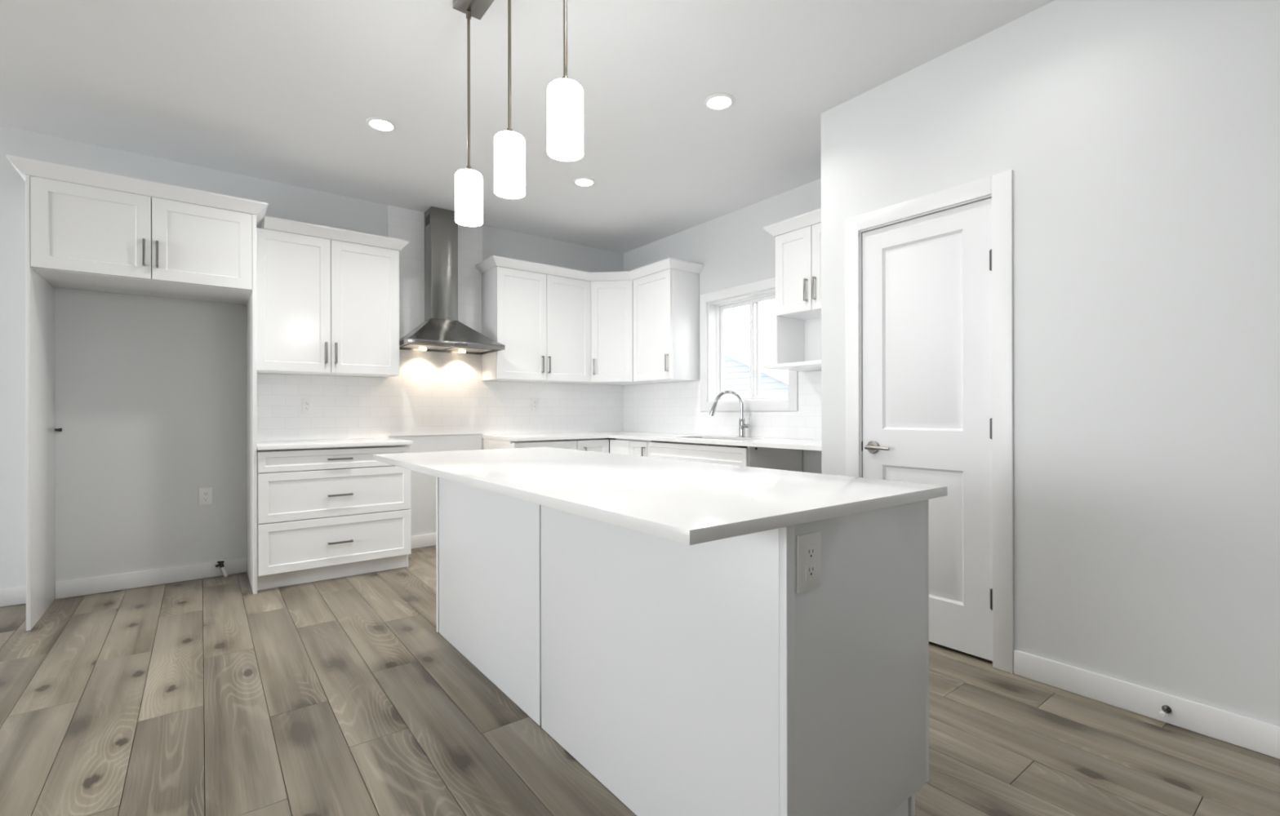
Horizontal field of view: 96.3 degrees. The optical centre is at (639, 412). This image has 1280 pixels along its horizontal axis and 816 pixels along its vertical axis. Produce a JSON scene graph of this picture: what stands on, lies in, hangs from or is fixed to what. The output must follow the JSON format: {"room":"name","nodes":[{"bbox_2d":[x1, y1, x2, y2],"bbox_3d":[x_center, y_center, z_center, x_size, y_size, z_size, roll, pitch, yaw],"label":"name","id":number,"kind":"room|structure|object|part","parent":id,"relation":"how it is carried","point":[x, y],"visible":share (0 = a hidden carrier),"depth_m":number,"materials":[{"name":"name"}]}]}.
{"room":"kitchen","nodes":[
{"label":"kitchen","id":0,"kind":"room"},
{"bbox_2d":[0,125,622,589],"bbox_3d":[-4.178,-0.213,2.999,10.310,2.865,0.140,0,0,-37],"label":"wall","id":1,"kind":"structure","parent":0,"point":[150,393],"depth_m":3.67,"materials":[{"name":"white paint"}]},
{"bbox_2d":[54,428,62,431],"bbox_3d":[-3.480,0.105,3.432,0.030,0.019,0.018,0,0,-37],"label":"wall fitting","id":2,"kind":"object","parent":1,"relation":"attached to","point":[55,429],"visible":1,"depth_m":3.43,"materials":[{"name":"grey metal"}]},
{"bbox_2d":[0,557,246,607],"bbox_3d":[-5.421,1.070,1.948,6.750,0.102,0.014,0,0,-37],"label":"baseboard","id":3,"kind":"structure","parent":1,"relation":"attached to","point":[93,585],"depth_m":3.62,"materials":[{"name":"white paint"}]},
{"bbox_2d":[199,487,212,506],"bbox_3d":[-2.925,0.568,3.861,0.072,0.116,0.009,0,0,-37],"label":"wall outlet","id":4,"kind":"object","parent":1,"relation":"attached to","point":[205,494],"visible":1,"depth_m":3.86,"materials":[{"name":"white plastic"}]},
{"bbox_2d":[202,491,208,496],"bbox_3d":[-2.924,0.549,3.859,0.034,0.033,0.003,0,0,-37],"label":"socket","id":5,"kind":"object","parent":4,"relation":"attached to","point":[204,493],"depth_m":3.86,"materials":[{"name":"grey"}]},
{"bbox_2d":[202,497,208,502],"bbox_3d":[-2.924,0.587,3.859,0.034,0.033,0.003,0,0,-37],"label":"socket","id":6,"kind":"object","parent":4,"relation":"attached to","point":[204,499],"depth_m":3.86,"materials":[{"name":"grey plastic"}]},
{"bbox_2d":[256,215,408,377],"bbox_3d":[-2.228,-0.778,4.153,0.966,1.006,0.395,0,0,-37],"label":"upper cabinet","id":7,"kind":"object","parent":1,"relation":"attached to","point":[325,307],"visible":0.94,"depth_m":4.00,"materials":[{"name":"white paint"}]},
{"bbox_3d":[-2.356,-0.744,3.897,0.447,0.934,0.031,0,0,-37],"label":"door","id":8,"kind":"part","parent":7,"relation":"part of","materials":[{"name":"white paint"}]},
{"bbox_3d":[-2.181,-0.415,3.990,0.012,0.146,0.034,0,0,-37],"label":"handle","id":9,"kind":"part","parent":7,"relation":"part of","materials":[{"name":"silver metal"}]},
{"bbox_3d":[-2.132,-0.415,4.027,0.012,0.146,0.034,0,0,-37],"label":"handle","id":10,"kind":"part","parent":7,"relation":"part of","materials":[{"name":"silver metal"}]},
{"bbox_3d":[-2.206,-1.248,4.171,0.909,0.068,0.395,0,0,-37],"label":"crown moulding","id":11,"kind":"part","parent":7,"relation":"part of","materials":[{"name":"white paint"}]},
{"bbox_3d":[-1.994,-0.744,4.174,0.454,0.934,0.031,0,0,-37],"label":"door","id":12,"kind":"part","parent":7,"relation":"part of","materials":[{"name":"white paint"}]},
{"bbox_2d":[411,533,435,549],"bbox_3d":[-1.690,1.062,4.803,0.782,0.102,0.014,0,0,-37],"label":"baseboard","id":13,"kind":"structure","parent":1,"relation":"attached to","point":[429,540],"depth_m":4.72,"materials":[{"name":"white paint"}]},
{"bbox_2d":[257,204,623,441],"bbox_3d":[-1.454,-0.724,4.991,3.213,1.854,0.008,0,0,-37],"label":"tiled wall","id":14,"kind":"structure","parent":1,"relation":"attached to","point":[433,393],"depth_m":4.73,"materials":[{"name":"white tile"}]},
{"bbox_2d":[302,398,312,413],"bbox_3d":[-2.447,-0.044,4.218,0.072,0.116,0.009,0,0,-37],"label":"wall outlet","id":15,"kind":"object","parent":14,"relation":"attached to","point":[307,403],"visible":1,"depth_m":4.21,"materials":[{"name":"white plastic"}]},
{"bbox_2d":[304,401,310,405],"bbox_3d":[-2.445,-0.063,4.216,0.034,0.033,0.003,0,0,-37],"label":"socket","id":16,"kind":"object","parent":15,"relation":"attached to","point":[306,403],"depth_m":4.22,"materials":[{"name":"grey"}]},
{"bbox_2d":[304,406,310,411],"bbox_3d":[-2.445,-0.025,4.216,0.034,0.033,0.003,0,0,-37],"label":"socket","id":17,"kind":"object","parent":15,"relation":"attached to","point":[306,408],"depth_m":4.22,"materials":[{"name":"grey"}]},
{"bbox_2d":[399,206,505,355],"bbox_3d":[-1.542,-1.076,4.606,0.758,1.148,0.496,0,0,-37],"label":"range hood","id":18,"kind":"object","parent":14,"relation":"attached to","point":[441,331],"visible":0.98,"depth_m":4.63,"materials":[{"name":"silver metal"}]},
{"bbox_2d":[425,214,429,226],"bbox_3d":[-1.728,-1.562,4.665,0.002,0.072,0.100,0,0,-37],"label":"vent","id":19,"kind":"object","parent":18,"relation":"attached to","point":[427,216],"depth_m":4.67,"materials":[{"name":"black metal"}]},
{"bbox_2d":[531,398,537,410],"bbox_3d":[-0.979,-0.074,5.341,0.072,0.116,0.009,0,0,-37],"label":"wall outlet","id":20,"kind":"object","parent":14,"relation":"attached to","point":[534,401],"visible":1,"depth_m":5.34,"materials":[{"name":"white plastic"}]},
{"bbox_2d":[481,266,591,383],"bbox_3d":[-0.913,-0.747,5.174,0.928,0.938,0.373,0,0,-37],"label":"upper cabinet","id":21,"kind":"object","parent":1,"relation":"attached to","point":[543,322],"visible":1,"depth_m":5.01,"materials":[{"name":"white paint"}]},
{"bbox_3d":[-1.014,-0.747,4.924,0.461,0.934,0.031,0,0,-37],"label":"door","id":22,"kind":"part","parent":21,"relation":"part of","materials":[{"name":"white paint"}]},
{"bbox_3d":[-0.847,-0.418,5.010,0.012,0.146,0.034,0,0,-37],"label":"handle","id":23,"kind":"part","parent":21,"relation":"part of","materials":[{"name":"silver metal"}]},
{"bbox_3d":[-0.796,-0.418,5.049,0.012,0.146,0.034,0,0,-37],"label":"handle","id":24,"kind":"part","parent":21,"relation":"part of","materials":[{"name":"silver metal"}]},
{"bbox_3d":[-0.646,-0.748,5.205,0.455,0.934,0.031,0,0,-37],"label":"door","id":25,"kind":"part","parent":21,"relation":"part of","materials":[{"name":"white paint"}]},
{"bbox_2d":[475,255,703,281],"bbox_3d":[-0.441,-1.252,5.034,1.990,0.068,0.593,0,0,-3],"label":"crown molding","id":26,"kind":"structure","parent":21,"relation":"attached to","point":[493,261],"depth_m":4.99,"materials":[{"name":"white paint"}]},
{"bbox_2d":[580,280,656,385],"bbox_3d":[-0.234,-0.749,5.536,0.614,0.938,0.607,0,0,-37],"label":"upper cabinet","id":27,"kind":"object","parent":1,"relation":"attached to","point":[611,301],"visible":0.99,"depth_m":5.31,"materials":[{"name":"white paint"}]},
{"bbox_3d":[-0.427,-0.421,5.310,0.012,0.146,0.034,0,0,8],"label":"handle","id":28,"kind":"part","parent":27,"relation":"part of","materials":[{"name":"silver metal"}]},
{"bbox_3d":[-0.260,-0.748,5.320,0.390,0.934,0.030,0,0,8],"label":"door","id":29,"kind":"part","parent":27,"relation":"part of","materials":[{"name":"white paint"}]},
{"bbox_2d":[0,0,1055,253],"bbox_3d":[-1.580,-1.711,-0.400,10.310,0.120,8.720,0,0,-37],"label":"ceiling","id":30,"kind":"structure","parent":0,"point":[282,91],"depth_m":2.90,"materials":[{"name":"white paint"}]},
{"bbox_2d":[365,116,396,132],"bbox_3d":[-1.481,-1.646,3.287,0.162,0.009,0.162,0,0,-37],"label":"recessed light","id":31,"kind":"object","parent":30,"relation":"in","point":[381,124],"visible":1,"depth_m":3.28,"materials":[{"name":"white paint"}]},
{"bbox_2d":[453,0,494,226],"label":"pendant light","id":32,"kind":"object","parent":30,"relation":"hanging from","point":[468,181],"depth_m":2.29,"materials":[{"name":"white glass"}]},
{"bbox_3d":[-0.692,-0.868,2.320,0.107,0.199,0.107,0,0,-37],"label":"lamp shade","id":33,"kind":"part","parent":32,"relation":"part of","materials":[{"name":"white glass"}]},
{"bbox_3d":[-0.693,-1.305,2.320,0.020,0.632,0.020,0,0,-37],"label":"rod","id":34,"kind":"part","parent":32,"relation":"part of","materials":[{"name":"silver metal"}]},
{"bbox_2d":[493,0,525,199],"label":"pendant light","id":35,"kind":"object","parent":30,"relation":"hanging from","point":[509,175],"depth_m":1.98,"materials":[{"name":"white glass"}]},
{"bbox_3d":[-0.458,-1.306,2.014,0.020,0.632,0.020,0,0,-37],"label":"rod","id":36,"kind":"part","parent":35,"relation":"part of","materials":[{"name":"silver metal"}]},
{"bbox_3d":[-0.457,-0.869,2.014,0.107,0.199,0.107,0,0,-37],"label":"lamp shade","id":37,"kind":"part","parent":35,"relation":"part of","materials":[{"name":"white glass"}]},
{"bbox_2d":[546,0,583,161],"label":"pendant light","id":38,"kind":"object","parent":30,"relation":"hanging from","point":[565,117],"depth_m":1.67,"materials":[{"name":"white glass"}]},
{"bbox_3d":[-0.222,-0.869,1.706,0.107,0.199,0.107,0,0,-37],"label":"lamp shade","id":39,"kind":"part","parent":38,"relation":"part of","materials":[{"name":"white glass"}]},
{"bbox_3d":[-0.223,-1.306,1.706,0.020,0.632,0.020,0,0,-37],"label":"rod","id":40,"kind":"part","parent":38,"relation":"part of","materials":[{"name":"silver metal"}]},
{"bbox_2d":[573,177,595,186],"bbox_3d":[-0.400,-1.649,4.112,0.162,0.009,0.162,0,0,-37],"label":"recessed light","id":41,"kind":"object","parent":30,"relation":"in","point":[580,181],"visible":1,"depth_m":4.09,"materials":[{"name":"white paint"}]},
{"bbox_2d":[704,93,734,110],"bbox_3d":[0.423,-1.651,3.056,0.162,0.009,0.162,0,0,-37],"label":"recessed light","id":42,"kind":"object","parent":30,"relation":"in","point":[721,101],"visible":1,"depth_m":3.04,"materials":[{"name":"white paint"}]},
{"bbox_2d":[0,546,1279,815],"bbox_3d":[-1.570,1.164,-0.417,9.995,0.099,8.450,0,0,-37],"label":"floor","id":43,"kind":"structure","parent":0,"point":[342,696],"depth_m":2.00,"materials":[{"name":"brown wood"}]},
{"bbox_2d":[5,154,267,631],"bbox_3d":[-2.915,-0.082,3.447,1.094,2.396,0.680,0,0,-37],"label":"tall cabinet","id":44,"kind":"object","parent":43,"relation":"on","point":[78,237],"visible":1,"depth_m":3.20,"materials":[{"name":"white paint"}]},
{"bbox_3d":[-3.315,-0.047,3.176,0.016,2.327,0.624,0,0,-37],"label":"panel","id":45,"kind":"part","parent":44,"relation":"part of","materials":[{"name":"white paint"}]},
{"bbox_3d":[-2.942,-0.978,3.090,0.470,0.462,0.031,0,0,-37],"label":"door","id":46,"kind":"part","parent":44,"relation":"part of","materials":[{"name":"white paint"}]},
{"bbox_3d":[-2.917,-1.246,3.447,1.094,0.068,0.680,0,0,-37],"label":"crown moulding","id":47,"kind":"part","parent":44,"relation":"part of","materials":[{"name":"white paint"}]},
{"bbox_3d":[-2.759,-0.890,3.189,0.012,0.146,0.034,0,0,-37],"label":"handle","id":48,"kind":"part","parent":44,"relation":"part of","materials":[{"name":"silver metal"}]},
{"bbox_3d":[-2.713,-0.888,3.224,0.012,0.146,0.034,0,0,-37],"label":"handle","id":49,"kind":"part","parent":44,"relation":"part of","materials":[{"name":"silver metal"}]},
{"bbox_3d":[-2.567,-0.979,3.377,0.467,0.462,0.031,0,0,-37],"label":"door","id":50,"kind":"part","parent":44,"relation":"part of","materials":[{"name":"white paint"}]},
{"bbox_3d":[-2.550,-0.049,3.762,0.020,2.327,0.624,0,0,-37],"label":"panel","id":51,"kind":"part","parent":44,"relation":"part of","materials":[{"name":"white paint"}]},
{"bbox_2d":[215,560,227,577],"bbox_3d":[-2.834,1.063,3.887,0.070,0.115,0.045,0,0,-27],"label":"water valve","id":52,"kind":"object","parent":43,"relation":"on","point":[220,564],"visible":1,"depth_m":3.88,"materials":[{"name":"silver metal"}]},
{"bbox_2d":[257,444,411,591],"bbox_3d":[-2.161,0.673,4.024,0.910,0.882,0.650,0,0,-37],"label":"base cabinet","id":53,"kind":"object","parent":43,"relation":"on","point":[323,513],"visible":0.98,"depth_m":3.76,"materials":[{"name":"white paint"}]},
{"bbox_3d":[-1.993,0.309,3.805,0.904,0.128,0.031,0,0,-37],"label":"drawer","id":54,"kind":"part","parent":53,"relation":"part of","materials":[{"name":"white paint"}]},
{"bbox_3d":[-1.992,0.849,3.805,0.904,0.316,0.031,0,0,-37],"label":"drawer","id":55,"kind":"part","parent":53,"relation":"part of","materials":[{"name":"white paint"}]},
{"bbox_3d":[-1.993,0.532,3.805,0.904,0.308,0.031,0,0,-37],"label":"drawer","id":56,"kind":"part","parent":53,"relation":"part of","materials":[{"name":"white paint"}]},
{"bbox_2d":[257,438,413,450],"bbox_3d":[-2.166,0.218,4.033,0.912,0.026,0.659,0,0,-37],"label":"countertop","id":57,"kind":"structure","parent":53,"relation":"on","point":[304,444],"depth_m":3.86,"materials":[{"name":"white stone"}]},
{"bbox_3d":[-1.973,0.856,3.779,0.146,0.013,0.034,0,0,-37],"label":"handle","id":58,"kind":"part","parent":53,"relation":"part of","materials":[{"name":"silver metal"}]},
{"bbox_3d":[-1.973,0.544,3.779,0.146,0.013,0.034,0,0,-37],"label":"handle","id":59,"kind":"part","parent":53,"relation":"part of","materials":[{"name":"silver metal"}]},
{"bbox_3d":[-1.974,0.306,3.779,0.146,0.013,0.034,0,0,-37],"label":"handle","id":60,"kind":"part","parent":53,"relation":"part of","materials":[{"name":"silver metal"}]},
{"bbox_3d":[-1.839,1.063,4.340,0.016,0.101,0.538,0,0,-37],"label":"panel","id":61,"kind":"part","parent":53,"relation":"part of","materials":[{"name":"white paint"}]},
{"bbox_2d":[483,438,608,453],"bbox_3d":[-0.813,0.670,5.055,0.918,0.882,0.650,0,0,-37],"label":"base cabinet","id":62,"kind":"object","parent":43,"relation":"on","point":[597,445],"visible":0.23,"depth_m":4.86,"materials":[{"name":"white paint"}]},
{"bbox_3d":[-0.777,0.624,4.735,0.579,0.761,0.031,0,0,-37],"label":"door","id":63,"kind":"part","parent":62,"relation":"part of","materials":[{"name":"white paint"}]},
{"bbox_3d":[-0.412,0.623,5.014,0.324,0.761,0.031,0,0,-37],"label":"door","id":64,"kind":"part","parent":62,"relation":"part of","materials":[{"name":"white paint"}]},
{"bbox_2d":[609,438,650,457],"bbox_3d":[0.120,0.668,5.059,0.634,0.882,0.540,0,0,-37],"label":"base cabinet","id":65,"kind":"object","parent":43,"relation":"on","point":[622,446],"visible":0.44,"depth_m":4.87,"materials":[{"name":"white paint"}]},
{"bbox_3d":[-0.172,0.623,4.991,0.020,0.761,0.292,0,0,-37],"label":"filler panel","id":66,"kind":"part","parent":65,"relation":"part of","materials":[{"name":"white paint"}]},
{"bbox_3d":[-0.003,0.623,4.779,0.031,0.761,0.240,0,0,-37],"label":"door","id":67,"kind":"part","parent":65,"relation":"part of","materials":[{"name":"white paint"}]},
{"bbox_3d":[0.027,0.358,4.686,0.034,0.146,0.012,0,0,-37],"label":"handle","id":68,"kind":"part","parent":65,"relation":"part of","materials":[{"name":"silver metal"}]},
{"bbox_2d":[435,476,928,815],"bbox_3d":[-0.113,0.668,2.232,0.642,0.882,2.189,0,0,-37],"label":"kitchen island","id":69,"kind":"object","parent":43,"relation":"on","point":[695,680],"visible":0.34,"depth_m":1.44,"materials":[{"name":"white paint"}]},
{"bbox_3d":[-1.018,0.671,2.902,0.020,0.882,0.026,0,0,-37],"label":"corner post","id":70,"kind":"part","parent":69,"relation":"part of","materials":[{"name":"white paint"}]},
{"bbox_3d":[-0.677,0.670,2.460,0.016,0.882,1.079,0,0,-37],"label":"panel","id":71,"kind":"part","parent":69,"relation":"part of","materials":[{"name":"white paint"}]},
{"bbox_2d":[373,447,947,545],"bbox_3d":[-0.230,0.214,2.151,0.934,0.026,2.255,0,0,-37],"label":"island countertop","id":72,"kind":"structure","parent":69,"relation":"on","point":[689,503],"depth_m":1.52,"materials":[{"name":"white stone"}]},
{"bbox_3d":[-0.024,0.668,1.606,0.016,0.882,1.047,0,0,-37],"label":"panel","id":73,"kind":"part","parent":69,"relation":"part of","materials":[{"name":"white paint"}]},
{"bbox_3d":[0.305,0.668,1.186,0.026,0.882,0.019,0,0,-37],"label":"corner post","id":74,"kind":"part","parent":69,"relation":"part of","materials":[{"name":"white paint"}]},
{"bbox_2d":[796,530,821,593],"bbox_3d":[0.359,0.316,1.213,0.079,0.120,0.009,0,0,-37],"label":"wall outlet","id":75,"kind":"object","parent":69,"relation":"attached to","point":[809,544],"visible":1,"depth_m":1.21,"materials":[{"name":"white plastic"}]},
{"bbox_2d":[804,544,815,562],"bbox_3d":[0.360,0.297,1.211,0.034,0.033,0.003,0,0,-37],"label":"socket","id":76,"kind":"object","parent":75,"relation":"attached to","point":[810,549],"depth_m":1.21,"materials":[{"name":"grey plastic"}]},
{"bbox_2d":[804,561,816,580],"bbox_3d":[0.360,0.335,1.211,0.034,0.033,0.003,0,0,-37],"label":"socket","id":77,"kind":"object","parent":75,"relation":"attached to","point":[810,566],"depth_m":1.21,"materials":[{"name":"grey plastic"}]},
{"bbox_3d":[0.535,0.609,1.364,0.556,0.764,0.016,0,0,-37],"label":"panel","id":78,"kind":"part","parent":69,"relation":"part of","materials":[{"name":"white paint"}]},
{"bbox_3d":[0.604,0.610,1.750,0.020,0.756,0.544,0,0,-37],"label":"door","id":79,"kind":"part","parent":69,"relation":"part of","materials":[{"name":"white paint"}]},
{"bbox_2d":[647,440,802,471],"bbox_3d":[0.611,0.667,4.417,0.634,0.882,1.075,0,0,-37],"label":"base cabinet","id":80,"kind":"object","parent":43,"relation":"on","point":[789,460],"visible":0.1,"depth_m":4.08,"materials":[{"name":"white paint"}]},
{"bbox_2d":[482,431,821,450],"bbox_3d":[0.112,0.213,4.345,1.530,0.026,2.932,0,0,-37],"label":"countertop","id":81,"kind":"structure","parent":80,"relation":"on","point":[784,443],"depth_m":4.58,"materials":[{"name":"white stone"}]},
{"bbox_2d":[670,441,747,448],"bbox_3d":[0.604,0.317,4.428,0.354,0.183,0.724,0,0,-37],"label":"sink","id":82,"kind":"object","parent":81,"relation":"in","point":[670,442],"visible":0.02,"depth_m":4.24,"materials":[{"name":"silver metal"}]},
{"bbox_2d":[709,390,750,437],"bbox_3d":[0.718,0.012,4.569,0.334,0.372,0.077,0,0,25],"label":"faucet","id":83,"kind":"object","parent":81,"relation":"on","point":[742,426],"visible":1,"depth_m":4.53,"materials":[{"name":"silver metal"}]},
{"bbox_3d":[0.709,-0.062,4.571,0.232,0.224,0.025,0,0,17],"label":"spout","id":84,"kind":"part","parent":83,"relation":"part of","materials":[{"name":"silver metal"}]},
{"bbox_2d":[622,178,822,474],"bbox_3d":[2.497,-0.228,2.623,0.165,2.865,8.570,0,0,-37],"label":"wall","id":85,"kind":"structure","parent":0,"point":[734,249],"depth_m":4.72,"materials":[{"name":"white paint"}]},
{"bbox_2d":[632,268,699,382],"bbox_3d":[0.213,-0.750,5.162,0.372,0.938,0.539,0,0,-37],"label":"upper cabinet","id":86,"kind":"object","parent":85,"relation":"attached to","point":[666,303],"visible":1,"depth_m":5.00,"materials":[{"name":"white paint"}]},
{"bbox_3d":[0.107,-0.749,5.076,0.031,0.934,0.527,0,0,-37],"label":"door","id":87,"kind":"part","parent":86,"relation":"part of","materials":[{"name":"white paint"}]},
{"bbox_3d":[0.226,-0.420,4.868,0.034,0.146,0.012,0,0,-37],"label":"handle","id":88,"kind":"part","parent":86,"relation":"part of","materials":[{"name":"silver metal"}]},
{"bbox_2d":[622,370,821,439],"bbox_3d":[0.716,-0.049,4.808,0.008,0.494,2.933,0,0,-37],"label":"tiled wall","id":89,"kind":"structure","parent":85,"relation":"attached to","point":[673,407],"depth_m":5.03,"materials":[{"name":"white tile"}]},
{"bbox_2d":[700,277,798,411],"bbox_3d":[0.910,-0.519,4.677,0.178,1.020,1.028,0,0,-37],"label":"window","id":90,"kind":"structure","parent":85,"relation":"in","point":[713,305],"depth_m":4.82,"materials":[{"name":"white paint"}]},
{"bbox_3d":[0.848,-0.519,4.877,0.025,0.819,0.434,0,0,-37],"label":"sash","id":91,"kind":"part","parent":90,"relation":"part of","materials":[{"name":"white plastic"}]},
{"bbox_3d":[0.957,-0.519,4.713,0.060,0.869,0.877,0,0,-37],"label":"frame","id":92,"kind":"part","parent":90,"relation":"part of","materials":[{"name":"white plastic"}]},
{"bbox_3d":[1.056,-0.519,4.560,0.025,0.819,0.462,0,0,-37],"label":"sash","id":93,"kind":"part","parent":90,"relation":"part of","materials":[{"name":"white plastic"}]},
{"bbox_2d":[763,208,821,371],"bbox_3d":[1.206,-0.793,3.799,0.436,0.992,0.730,0,0,-37],"label":"upper cabinet","id":94,"kind":"object","parent":85,"relation":"attached to","point":[797,252],"visible":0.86,"depth_m":3.89,"materials":[{"name":"white paint"}]},
{"bbox_2d":[763,360,821,371],"bbox_3d":[1.223,-0.311,3.779,0.436,0.026,0.680,0,0,-37],"label":"shelf","id":95,"kind":"object","parent":94,"relation":"attached to","point":[808,366],"depth_m":3.82,"materials":[{"name":"white paint"}]},
{"bbox_3d":[1.229,-1.255,3.817,0.376,0.068,0.730,0,0,-37],"label":"crown moulding","id":96,"kind":"part","parent":94,"relation":"part of","materials":[{"name":"white paint"}]},
{"bbox_3d":[1.040,-0.943,3.872,0.031,0.550,0.296,0,0,-37],"label":"door","id":97,"kind":"part","parent":94,"relation":"part of","materials":[{"name":"white paint"}]},
{"bbox_3d":[1.085,-0.802,3.760,0.034,0.146,0.012,0,0,-37],"label":"handle","id":98,"kind":"part","parent":94,"relation":"part of","materials":[{"name":"silver metal"}]},
{"bbox_3d":[1.125,-0.803,3.708,0.034,0.146,0.012,0,0,-37],"label":"handle","id":99,"kind":"part","parent":94,"relation":"part of","materials":[{"name":"silver metal"}]},
{"bbox_3d":[1.240,-0.944,3.610,0.031,0.550,0.354,0,0,-37],"label":"door","id":100,"kind":"part","parent":94,"relation":"part of","materials":[{"name":"white paint"}]},
{"bbox_2d":[821,0,1279,726],"bbox_3d":[2.729,-0.229,1.028,0.115,2.865,5.516,0,0,-37],"label":"wall","id":101,"kind":"structure","parent":0,"point":[1140,140],"depth_m":2.13,"materials":[{"name":"white paint"}]},
{"bbox_2d":[844,169,1013,673],"bbox_3d":[1.368,0.040,2.763,0.168,2.131,0.790,0,0,-37],"label":"door","id":102,"kind":"structure","parent":101,"relation":"in","point":[929,278],"depth_m":2.65,"materials":[{"name":"white paint"}]},
{"bbox_3d":[1.189,0.179,2.880,0.024,0.023,0.122,0,0,-37],"label":"lever","id":103,"kind":"part","parent":102,"relation":"part of","materials":[{"name":"silver metal"}]},
{"bbox_2d":[1013,649,1279,759],"bbox_3d":[2.969,1.051,0.612,0.014,0.102,4.566,0,0,-37],"label":"baseboard","id":104,"kind":"structure","parent":101,"relation":"attached to","point":[1254,735],"depth_m":2.06,"materials":[{"name":"white paint"}]},
{"bbox_2d":[1159,705,1171,717],"bbox_3d":[1.843,1.054,2.015,0.068,0.026,0.026,0,0,-37],"label":"door stop","id":105,"kind":"object","parent":101,"relation":"attached to","point":[1166,709],"visible":1,"depth_m":2.02,"materials":[{"name":"grey metal"}]},
{"bbox_3d":[1.849,1.054,2.020,0.052,0.026,0.026,0,0,-37],"label":"post","id":106,"kind":"part","parent":105,"relation":"part of","materials":[{"name":"grey metal"}]},
{"label":"outside","id":107,"kind":"structure","parent":0,"visible":0},
{"bbox_3d":[11.480,2.184,21.371,35.800,0.200,60.000,0,0,-37],"label":"ground","id":108,"kind":"structure","parent":107,"visible":0},
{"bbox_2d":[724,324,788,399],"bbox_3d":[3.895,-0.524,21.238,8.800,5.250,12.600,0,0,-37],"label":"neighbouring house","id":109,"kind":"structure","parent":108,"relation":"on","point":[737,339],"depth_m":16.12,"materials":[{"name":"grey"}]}
]}

